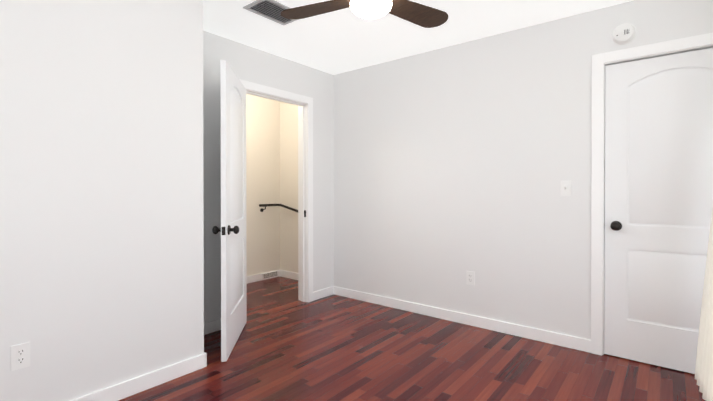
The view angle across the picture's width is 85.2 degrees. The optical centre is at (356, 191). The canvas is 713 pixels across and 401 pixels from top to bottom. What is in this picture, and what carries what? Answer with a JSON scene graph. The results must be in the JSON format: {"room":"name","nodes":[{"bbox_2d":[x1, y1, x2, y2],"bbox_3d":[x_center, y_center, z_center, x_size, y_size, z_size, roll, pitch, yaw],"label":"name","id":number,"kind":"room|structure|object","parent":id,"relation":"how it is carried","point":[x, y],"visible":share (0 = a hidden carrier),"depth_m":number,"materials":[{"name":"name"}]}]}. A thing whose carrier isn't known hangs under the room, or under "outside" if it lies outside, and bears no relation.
{"room":"empty bedroom","nodes":[
{"label":"empty bedroom","id":0,"kind":"room"},
{"bbox_2d":[0,0,203,400],"bbox_3d":[-1.883,-0.065,1.919,0.590,2.440,2.075,0,0,39],"label":"wall bump-out","id":1,"kind":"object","parent":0,"point":[101,210],"visible":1,"depth_m":2.08,"materials":[{"name":"white paint"}]},
{"bbox_2d":[11,342,29,370],"bbox_3d":[-1.579,0.773,1.824,0.009,0.115,0.070,0,0,39],"label":"electrical outlet","id":2,"kind":"object","parent":1,"relation":"attached to","point":[20,356],"visible":1,"depth_m":1.82,"materials":[{"name":"white plastic"}]},
{"bbox_2d":[246,94,277,275],"bbox_3d":[-2.334,-0.076,3.681,0.120,2.440,4.260,0,0,39],"label":"wall","id":3,"kind":"structure","parent":0,"point":[271,170],"depth_m":4.98,"materials":[{"name":"white paint"}]},
{"bbox_2d":[247,270,277,283],"bbox_3d":[-2.280,1.098,3.645,0.018,0.092,4.020,0,0,39],"label":"baseboard","id":4,"kind":"structure","parent":3,"relation":"attached to","point":[257,277],"depth_m":4.90,"materials":[{"name":"white wood"}]},
{"bbox_2d":[262,271,277,278],"bbox_3d":[-1.125,1.087,5.071,0.007,0.073,0.250,0,0,39],"label":"air vent","id":5,"kind":"object","parent":3,"relation":"in","point":[269,275],"visible":1,"depth_m":5.06,"materials":[{"name":"white"}]},
{"bbox_2d":[203,30,333,322],"bbox_3d":[-0.859,-0.076,3.617,0.060,2.440,2.095,0,0,39],"label":"wall","id":6,"kind":"structure","parent":0,"point":[251,64],"depth_m":3.54,"materials":[{"name":"white paint"}]},
{"bbox_2d":[204,319,220,334],"bbox_3d":[-1.226,1.101,3.105,0.018,0.092,0.585,0,0,39],"label":"baseboard","id":7,"kind":"structure","parent":6,"relation":"attached to","point":[212,326],"depth_m":3.16,"materials":[{"name":"white wood"}]},
{"bbox_2d":[212,60,246,361],"bbox_3d":[-0.935,0.127,2.995,0.181,2.027,0.804,0,0,-6],"label":"bedroom door","id":8,"kind":"structure","parent":6,"relation":"in","point":[232,229],"depth_m":2.81,"materials":[{"name":"white wood"}]},
{"bbox_2d":[239,79,312,301],"bbox_3d":[-0.806,0.084,3.732,0.151,2.119,0.939,0,0,39],"label":"door frame","id":9,"kind":"structure","parent":6,"relation":"attached to","point":[305,104],"depth_m":4.02,"materials":[{"name":"white wood"}]},
{"bbox_2d":[313,286,333,300],"bbox_3d":[-0.366,1.095,4.180,0.014,0.092,0.310,0,0,39],"label":"baseboard","id":10,"kind":"structure","parent":6,"relation":"attached to","point":[322,293],"depth_m":4.18,"materials":[{"name":"white wood"}]},
{"bbox_2d":[278,101,297,272],"bbox_3d":[-0.562,-0.084,4.914,1.100,2.440,0.120,0,0,39],"label":"wall","id":11,"kind":"structure","parent":0,"point":[287,113],"depth_m":5.11,"materials":[{"name":"white paint"}]},
{"bbox_2d":[259,204,297,212],"bbox_3d":[-0.811,0.267,4.786,0.877,0.223,0.398,0,0,39],"label":"handrail","id":12,"kind":"object","parent":11,"relation":"attached to","point":[281,205],"visible":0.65,"depth_m":4.96,"materials":[{"name":"black metal"}]},
{"bbox_2d":[278,270,297,279],"bbox_3d":[-0.617,1.090,4.877,1.010,0.092,0.018,0,0,39],"label":"baseboard","id":13,"kind":"structure","parent":11,"relation":"attached to","point":[281,273],"depth_m":5.09,"materials":[{"name":"white wood"}]},
{"bbox_2d":[119,277,705,400],"bbox_3d":[-0.319,1.202,2.413,4.860,0.100,4.790,0,0,39],"label":"floor","id":14,"kind":"structure","parent":0,"point":[289,346],"depth_m":2.57,"materials":[{"name":"brown wood"}]},
{"bbox_2d":[70,352,206,400],"bbox_3d":[-1.594,1.110,1.799,0.018,0.092,1.939,0,0,39],"label":"baseboard","id":15,"kind":"structure","parent":14,"relation":"on","point":[128,388],"depth_m":2.26,"materials":[{"name":"white wood"}]},
{"bbox_2d":[203,0,632,74],"bbox_3d":[-0.319,-1.338,2.397,4.860,0.100,4.790,0,0,39],"label":"ceiling","id":16,"kind":"structure","parent":0,"point":[340,41],"depth_m":3.07,"materials":[{"name":"white paint"}]},
{"bbox_2d":[243,0,298,25],"bbox_3d":[-0.581,-1.284,2.774,0.250,0.014,0.370,0,0,39],"label":"ceiling vent","id":17,"kind":"object","parent":16,"relation":"in","point":[271,10],"visible":0.83,"depth_m":2.74,"materials":[{"name":"silver metal"}]},
{"bbox_2d":[281,0,447,27],"bbox_3d":[0.065,-1.137,2.259,1.013,0.301,1.021,0,0,39],"label":"ceiling fan","id":18,"kind":"object","parent":16,"relation":"hanging from","point":[424,16],"visible":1,"depth_m":2.30,"materials":[{"name":"brown wood"}]},
{"bbox_2d":[334,0,712,339],"bbox_3d":[1.155,-0.074,3.267,3.640,2.440,0.120,0,0,39],"label":"wall","id":19,"kind":"structure","parent":0,"point":[453,164],"depth_m":3.25,"materials":[{"name":"white paint"}]},
{"bbox_2d":[334,286,590,352],"bbox_3d":[0.708,1.099,3.544,2.485,0.092,0.018,0,0,39],"label":"baseboard","id":20,"kind":"structure","parent":19,"relation":"attached to","point":[582,344],"depth_m":3.29,"materials":[{"name":"white wood"}]},
{"bbox_2d":[466,271,474,284],"bbox_3d":[0.978,0.741,3.331,0.070,0.115,0.009,0,0,39],"label":"electrical outlet","id":21,"kind":"object","parent":19,"relation":"attached to","point":[470,277],"visible":1,"depth_m":3.33,"materials":[{"name":"white plastic"}]},
{"bbox_2d":[560,180,570,195],"bbox_3d":[1.544,-0.026,2.865,0.070,0.115,0.023,0,0,39],"label":"light switch","id":22,"kind":"object","parent":19,"relation":"attached to","point":[565,188],"visible":1,"depth_m":2.87,"materials":[{"name":"white plastic"}]},
{"bbox_2d":[611,23,635,44],"bbox_3d":[1.810,-1.075,2.631,0.140,0.140,0.042,0,0,39],"label":"smoke detector","id":23,"kind":"object","parent":19,"relation":"attached to","point":[623,33],"visible":1,"depth_m":2.62,"materials":[{"name":"white plastic"}]},
{"bbox_2d":[591,33,712,355],"bbox_3d":[2.070,0.091,2.523,0.919,2.119,0.135,0,0,39],"label":"door frame","id":24,"kind":"structure","parent":19,"relation":"attached to","point":[600,61],"depth_m":2.73,"materials":[{"name":"white wood"}]},
{"bbox_2d":[604,48,712,373],"bbox_3d":[2.057,0.130,2.505,0.784,2.027,0.181,0,0,39],"label":"closet door","id":25,"kind":"structure","parent":19,"relation":"in","point":[658,162],"depth_m":2.55,"materials":[{"name":"white wood"}]},
{"bbox_3d":[1.260,-0.057,0.586,0.120,2.440,3.930,0,0,39],"label":"wall","id":26,"kind":"structure","parent":0,"visible":0},
{"bbox_2d":[695,210,712,400],"bbox_3d":[1.562,0.011,1.402,0.430,2.175,2.040,0,0,39],"label":"curtain","id":27,"kind":"object","parent":26,"relation":"hanging from","point":[704,370],"visible":1,"depth_m":2.11,"materials":[{"name":"fabric"}]}
]}

